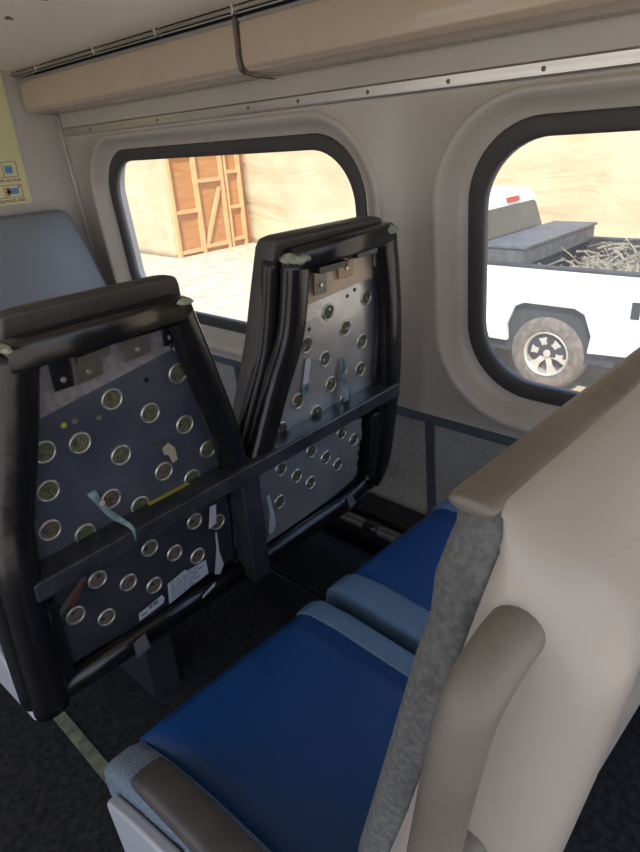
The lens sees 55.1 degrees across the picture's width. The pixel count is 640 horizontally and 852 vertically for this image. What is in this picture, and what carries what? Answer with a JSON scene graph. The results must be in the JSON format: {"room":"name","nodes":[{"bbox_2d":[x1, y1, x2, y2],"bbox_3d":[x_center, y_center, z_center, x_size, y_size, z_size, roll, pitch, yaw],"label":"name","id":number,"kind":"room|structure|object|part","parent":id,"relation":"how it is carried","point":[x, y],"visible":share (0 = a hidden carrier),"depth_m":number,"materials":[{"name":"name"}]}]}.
{"room":"aircraft cabin","nodes":[
{"label":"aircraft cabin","id":0,"kind":"room"},
{"bbox_2d":[0,67,92,255],"bbox_3d":[-2.115,-0.456,1.927,0.050,2.320,3.300,19,33,40],"label":"wall","id":1,"kind":"structure","parent":0,"point":[49,179],"depth_m":2.65,"materials":[{"name":"plastic"}]},
{"bbox_2d":[0,73,32,205],"bbox_3d":[-1.425,-1.156,2.398,0.005,0.583,0.456,19,33,40],"label":"poster","id":2,"kind":"object","parent":1,"relation":"attached to","point":[14,187],"visible":1,"depth_m":2.57,"materials":[{"name":"beige paper"}]},
{"bbox_3d":[-1.357,-1.009,2.529,0.001,0.140,0.235,19,33,40],"label":"pictogram frame","id":3,"kind":"part","parent":2,"relation":"part of","materials":[{"name":"brown"}]},
{"bbox_2d":[55,115,101,274],"bbox_3d":[-1.085,-0.924,2.862,0.014,0.941,0.076,19,33,40],"label":"trim","id":4,"kind":"structure","parent":1,"relation":"attached to","point":[58,121],"depth_m":2.78,"materials":[{"name":"metal"}]},
{"bbox_2d":[0,0,296,74],"bbox_3d":[-0.629,-0.548,0.293,4.160,0.197,3.300,19,33,40],"label":"ceiling","id":5,"kind":"structure","parent":0,"point":[40,31],"depth_m":1.77,"materials":[{"name":"plastic"}]},
{"bbox_2d":[10,0,283,77],"bbox_3d":[0.260,-0.916,1.160,4.158,0.023,0.025,19,33,40],"label":"metal rod","id":6,"kind":"object","parent":5,"relation":"attached to","point":[234,9],"visible":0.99,"depth_m":1.81,"materials":[{"name":"metal"}]},
{"bbox_2d":[120,164,508,515],"bbox_3d":[0.478,-0.101,1.799,4.260,2.600,0.129,19,33,40],"label":"wall","id":7,"kind":"structure","parent":0,"point":[458,455],"depth_m":2.00,"materials":[{"name":"carpet"}]},
{"bbox_2d":[234,367,239,382],"bbox_3d":[-0.320,-0.084,2.569,0.032,0.367,0.029,19,33,40],"label":"trim","id":8,"kind":"structure","parent":7,"relation":"attached to","point":[236,370],"depth_m":2.50,"materials":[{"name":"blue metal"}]},
{"bbox_2d":[212,354,517,445],"bbox_3d":[0.474,0.025,1.765,4.160,0.027,0.010,19,33,40],"label":"trim","id":9,"kind":"structure","parent":7,"relation":"attached to","point":[463,428],"depth_m":1.84,"materials":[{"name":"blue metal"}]},
{"bbox_2d":[425,422,435,513],"bbox_3d":[0.356,0.144,1.973,0.032,0.367,0.029,19,33,40],"label":"trim","id":10,"kind":"structure","parent":7,"relation":"attached to","point":[429,428],"depth_m":1.96,"materials":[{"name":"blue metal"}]},
{"bbox_2d":[0,578,639,851],"bbox_3d":[-0.522,1.155,1.068,4.160,0.080,3.250,19,33,40],"label":"floor","id":11,"kind":"structure","parent":0,"point":[52,799],"depth_m":1.60,"materials":[{"name":"carpet"}]},
{"bbox_2d":[0,209,105,310],"bbox_3d":[-0.995,-0.261,2.633,0.710,1.222,0.600,19,33,40],"label":"seat","id":12,"kind":"object","parent":11,"relation":"on","point":[44,255],"visible":0.16,"depth_m":2.61,"materials":[{"name":"blue plastic"}]},
{"bbox_2d":[53,711,107,783],"bbox_3d":[-0.450,0.912,1.477,2.500,0.003,0.032,19,33,40],"label":"trim","id":13,"kind":"structure","parent":11,"relation":"on","point":[96,760],"depth_m":1.64,"materials":[{"name":"grey metal"}]},
{"bbox_2d":[0,216,401,721],"bbox_3d":[-0.374,0.143,1.645,0.756,1.242,1.144,19,33,40],"label":"seat","id":14,"kind":"object","parent":11,"relation":"on","point":[135,497],"visible":1,"depth_m":1.27,"materials":[{"name":"black plastic"}]},
{"bbox_3d":[-0.499,0.223,1.075,0.179,0.736,0.099,-18,29,-28],"label":"upright frame","id":15,"kind":"part","parent":14,"relation":"part of","materials":[{"name":"black plastic"}]},
{"bbox_3d":[-0.370,-0.159,1.024,0.056,0.054,0.319,19,33,40],"label":"frame","id":16,"kind":"part","parent":14,"relation":"part of","materials":[{"name":"black plastic"}]},
{"bbox_3d":[-0.378,0.044,1.163,0.041,0.390,0.495,19,33,40],"label":"panel","id":17,"kind":"part","parent":14,"relation":"part of","materials":[{"name":"metal"}]},
{"bbox_3d":[-0.366,0.315,1.315,0.027,0.230,0.450,19,33,40],"label":"panel","id":18,"kind":"part","parent":14,"relation":"part of","materials":[{"name":"metal"}]},
{"bbox_3d":[-0.246,-0.051,1.248,0.017,0.278,0.105,8,28,25],"label":"hinge arm","id":19,"kind":"part","parent":14,"relation":"part of","materials":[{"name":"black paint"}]},
{"bbox_3d":[-0.228,-0.059,1.246,0.060,0.410,0.169,8,28,24],"label":"upright frame","id":20,"kind":"part","parent":14,"relation":"part of","materials":[{"name":"black plastic"}]},
{"bbox_3d":[-0.170,0.227,1.462,0.060,0.302,0.052,19,33,40],"label":"post","id":21,"kind":"part","parent":14,"relation":"part of","materials":[{"name":"black paint"}]},
{"bbox_3d":[-0.101,-0.130,1.369,0.209,0.465,0.064,-18,28,-26],"label":"upright frame","id":22,"kind":"part","parent":14,"relation":"part of","materials":[{"name":"black plastic"}]},
{"bbox_3d":[-0.016,0.136,1.643,0.027,0.230,0.392,19,33,40],"label":"panel","id":23,"kind":"part","parent":14,"relation":"part of","materials":[{"name":"metal"}]},
{"bbox_3d":[-0.005,-0.157,1.507,0.040,0.372,0.485,19,33,40],"label":"panel","id":24,"kind":"part","parent":14,"relation":"part of","materials":[{"name":"metal"}]},
{"bbox_3d":[0.050,-0.411,1.398,0.057,0.063,0.326,19,33,40],"label":"frame","id":25,"kind":"part","parent":14,"relation":"part of","materials":[{"name":"black plastic"}]},
{"bbox_3d":[0.151,-0.271,1.609,0.032,0.313,0.053,-8,25,-9],"label":"hinge arm","id":26,"kind":"part","parent":14,"relation":"part of","materials":[{"name":"black paint"}]},
{"bbox_3d":[0.168,-0.149,1.689,0.129,0.747,0.123,19,33,40],"label":"upright frame","id":27,"kind":"part","parent":14,"relation":"part of","materials":[{"name":"black plastic"}]},
{"bbox_2d":[259,529,375,616],"bbox_3d":[0.045,0.526,2.048,0.440,0.154,0.280,19,33,40],"label":"box","id":28,"kind":"object","parent":11,"relation":"on","point":[303,575],"visible":0.29,"depth_m":2.03,"materials":[{"name":"black plastic"}]},
{"bbox_3d":[0.040,0.459,2.016,0.410,0.004,0.250,19,33,40],"label":"lid","id":29,"kind":"part","parent":28,"relation":"part of","materials":[{"name":"grey metal"}]},
{"bbox_2d":[339,511,400,541],"bbox_3d":[0.733,0.620,1.615,2.300,0.258,0.048,19,33,40],"label":"tube","id":30,"kind":"object","parent":11,"relation":"on","point":[371,526],"visible":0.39,"depth_m":2.04,"materials":[{"name":"metal"}]},
{"bbox_2d":[104,347,639,851],"bbox_3d":[0.244,0.359,1.102,0.762,1.228,1.116,19,33,40],"label":"seat","id":31,"kind":"object","parent":11,"relation":"on","point":[470,685],"visible":1,"depth_m":0.43,"materials":[{"name":"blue plastic"}]},
{"bbox_2d":[140,615,407,851],"bbox_3d":[0.015,0.585,1.073,0.565,0.114,0.408,19,33,40],"label":"cushion","id":32,"kind":"object","parent":31,"relation":"on","point":[292,739],"depth_m":1.07,"materials":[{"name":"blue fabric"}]},
{"bbox_2d":[352,509,456,610],"bbox_3d":[0.394,0.392,1.428,0.565,0.114,0.363,19,33,40],"label":"cushion","id":33,"kind":"object","parent":31,"relation":"on","point":[405,569],"depth_m":1.47,"materials":[{"name":"blue fabric"}]},
{"bbox_3d":[0.090,0.224,0.388,0.058,0.249,0.074,19,33,40],"label":"grab handle","id":34,"kind":"part","parent":31,"relation":"part of","materials":[{"name":"plastic"}]},
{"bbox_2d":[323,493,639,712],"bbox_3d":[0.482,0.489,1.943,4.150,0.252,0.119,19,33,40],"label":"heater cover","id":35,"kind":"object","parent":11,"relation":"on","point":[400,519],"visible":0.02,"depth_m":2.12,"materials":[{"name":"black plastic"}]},
{"bbox_3d":[0.475,0.376,1.893,4.150,0.004,0.095,19,33,40],"label":"plate","id":36,"kind":"part","parent":35,"relation":"part of","materials":[{"name":"grey metal"}]},
{"bbox_2d":[57,13,639,438],"bbox_3d":[0.435,-0.495,1.520,4.160,1.135,0.118,19,33,40],"label":"wall","id":37,"kind":"structure","parent":0,"point":[416,156],"depth_m":1.66,"materials":[{"name":"plastic"}]},
{"bbox_2d":[18,17,274,114],"bbox_3d":[-0.679,-1.209,2.128,1.386,0.137,0.143,19,33,40],"label":"overhead luggage bin","id":38,"kind":"object","parent":37,"relation":"attached to","point":[204,57],"visible":0.84,"depth_m":1.96,"materials":[{"name":"plastic"}]},
{"bbox_2d":[109,133,367,333],"bbox_3d":[-0.369,-0.688,2.310,1.447,0.695,0.065,19,33,40],"label":"window","id":39,"kind":"structure","parent":37,"relation":"in","point":[325,144],"depth_m":2.15,"materials":[{"name":"grey rubber"}]},
{"bbox_2d":[61,46,639,136],"bbox_3d":[0.383,-0.770,1.347,4.148,0.034,0.012,19,33,40],"label":"trim","id":40,"kind":"structure","parent":37,"relation":"attached to","point":[629,57],"depth_m":1.50,"materials":[{"name":"metal"}]},
{"bbox_2d":[232,0,639,79],"bbox_3d":[0.828,-0.695,0.799,2.761,0.145,0.149,19,33,40],"label":"overhead luggage bin","id":41,"kind":"object","parent":37,"relation":"attached to","point":[297,36],"visible":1,"depth_m":1.36,"materials":[{"name":"plastic"}]},
{"bbox_2d":[468,106,639,406],"bbox_3d":[0.924,-0.251,1.170,1.447,0.695,0.065,19,33,40],"label":"window","id":42,"kind":"structure","parent":37,"relation":"in","point":[623,119],"depth_m":1.54,"materials":[{"name":"grey rubber"}]},
{"label":"outside","id":43,"kind":"structure","parent":0,"visible":0},
{"bbox_2d":[140,243,610,391],"bbox_3d":[3.365,-2.408,10.697,80.000,0.001,80.000,19,33,40],"label":"ground","id":44,"kind":"structure","parent":43,"point":[218,282],"depth_m":13.01,"materials":[{"name":"beige concrete"}]},
{"bbox_2d":[125,159,177,257],"bbox_3d":[-11.009,-8.980,21.638,19.840,4.560,0.432,19,33,40],"label":"wall","id":45,"kind":"structure","parent":44,"relation":"on","point":[145,180],"depth_m":16.17,"materials":[{"name":"beige paint"}]},
{"bbox_2d":[163,154,251,257],"bbox_3d":[-2.927,-6.565,16.140,0.130,3.760,2.610,19,33,40],"label":"wooden crate","id":46,"kind":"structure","parent":44,"relation":"on","point":[208,205],"depth_m":16.33,"materials":[{"name":"brown wood"}]},
{"bbox_3d":[-3.466,-5.559,15.906,0.080,0.090,0.690,19,33,40],"label":"cross rail","id":47,"kind":"part","parent":46,"relation":"part of","materials":[{"name":"brown wood"}]},
{"bbox_3d":[-3.400,-4.655,16.328,0.080,0.090,0.690,19,33,40],"label":"cross rail","id":48,"kind":"part","parent":46,"relation":"part of","materials":[{"name":"brown wood"}]},
{"bbox_3d":[-2.942,-6.484,16.146,0.080,0.090,0.780,19,33,40],"label":"cross rail","id":49,"kind":"part","parent":46,"relation":"part of","materials":[{"name":"brown wood"}]},
{"bbox_3d":[-2.833,-4.992,16.842,0.080,0.090,0.780,19,33,40],"label":"cross rail","id":50,"kind":"part","parent":46,"relation":"part of","materials":[{"name":"brown wood"}]},
{"bbox_3d":[-2.412,-6.896,16.589,0.080,0.090,0.400,19,33,40],"label":"cross rail","id":51,"kind":"part","parent":46,"relation":"part of","materials":[{"name":"brown wood"}]},
{"bbox_3d":[-2.353,-6.082,16.969,0.080,0.090,0.400,19,33,40],"label":"cross rail","id":52,"kind":"part","parent":46,"relation":"part of","materials":[{"name":"brown wood"}]},
{"bbox_3d":[-2.296,-5.314,17.328,0.080,0.090,0.400,19,33,40],"label":"cross rail","id":53,"kind":"part","parent":46,"relation":"part of","materials":[{"name":"brown wood"}]},
{"bbox_2d":[242,131,639,242],"bbox_3d":[8.929,-3.724,7.238,30.120,4.560,0.458,19,33,40],"label":"wall","id":54,"kind":"structure","parent":44,"relation":"on","point":[594,177],"depth_m":11.61,"materials":[{"name":"beige paint"}]},
{"bbox_2d":[486,185,639,387],"bbox_3d":[1.935,-1.896,7.585,5.600,1.890,1.913,19,33,40],"label":"pickup truck","id":55,"kind":"object","parent":44,"relation":"on","point":[555,320],"visible":0.46,"depth_m":6.29,"materials":[{"name":"white paint"}]},
{"bbox_2d":[506,195,519,202],"bbox_3d":[2.256,-2.653,7.160,0.034,0.055,0.280,19,33,40],"label":"lamp","id":56,"kind":"object","parent":55,"relation":"attached to","point":[509,198],"depth_m":7.15,"materials":[{"name":"red plastic"}]},
{"bbox_3d":[2.477,-2.154,6.869,0.540,0.030,1.840,19,33,40],"label":"toolbox lid","id":57,"kind":"part","parent":55,"relation":"part of","materials":[{"name":"grey metal"}]},
{"bbox_3d":[2.439,-1.496,5.861,2.180,0.025,0.105,19,33,40],"label":"bed rail","id":58,"kind":"part","parent":55,"relation":"part of","materials":[{"name":"grey"}]},
{"bbox_2d":[538,238,639,271],"bbox_3d":[3.257,-1.566,6.360,1.512,0.593,1.658,19,33,40],"label":"dry brush","id":59,"kind":"object","parent":55,"relation":"in","point":[631,263],"visible":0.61,"depth_m":6.60,"materials":[{"name":"beige plant"}]},
{"bbox_3d":[3.672,-2.127,7.019,2.180,0.025,0.105,19,33,40],"label":"bed rail","id":60,"kind":"part","parent":55,"relation":"part of","materials":[{"name":"grey"}]},
{"bbox_3d":[2.872,-1.043,5.574,0.080,0.160,0.018,19,33,40],"label":"fuel door","id":61,"kind":"part","parent":55,"relation":"part of","materials":[{"name":"grey"}]}
]}

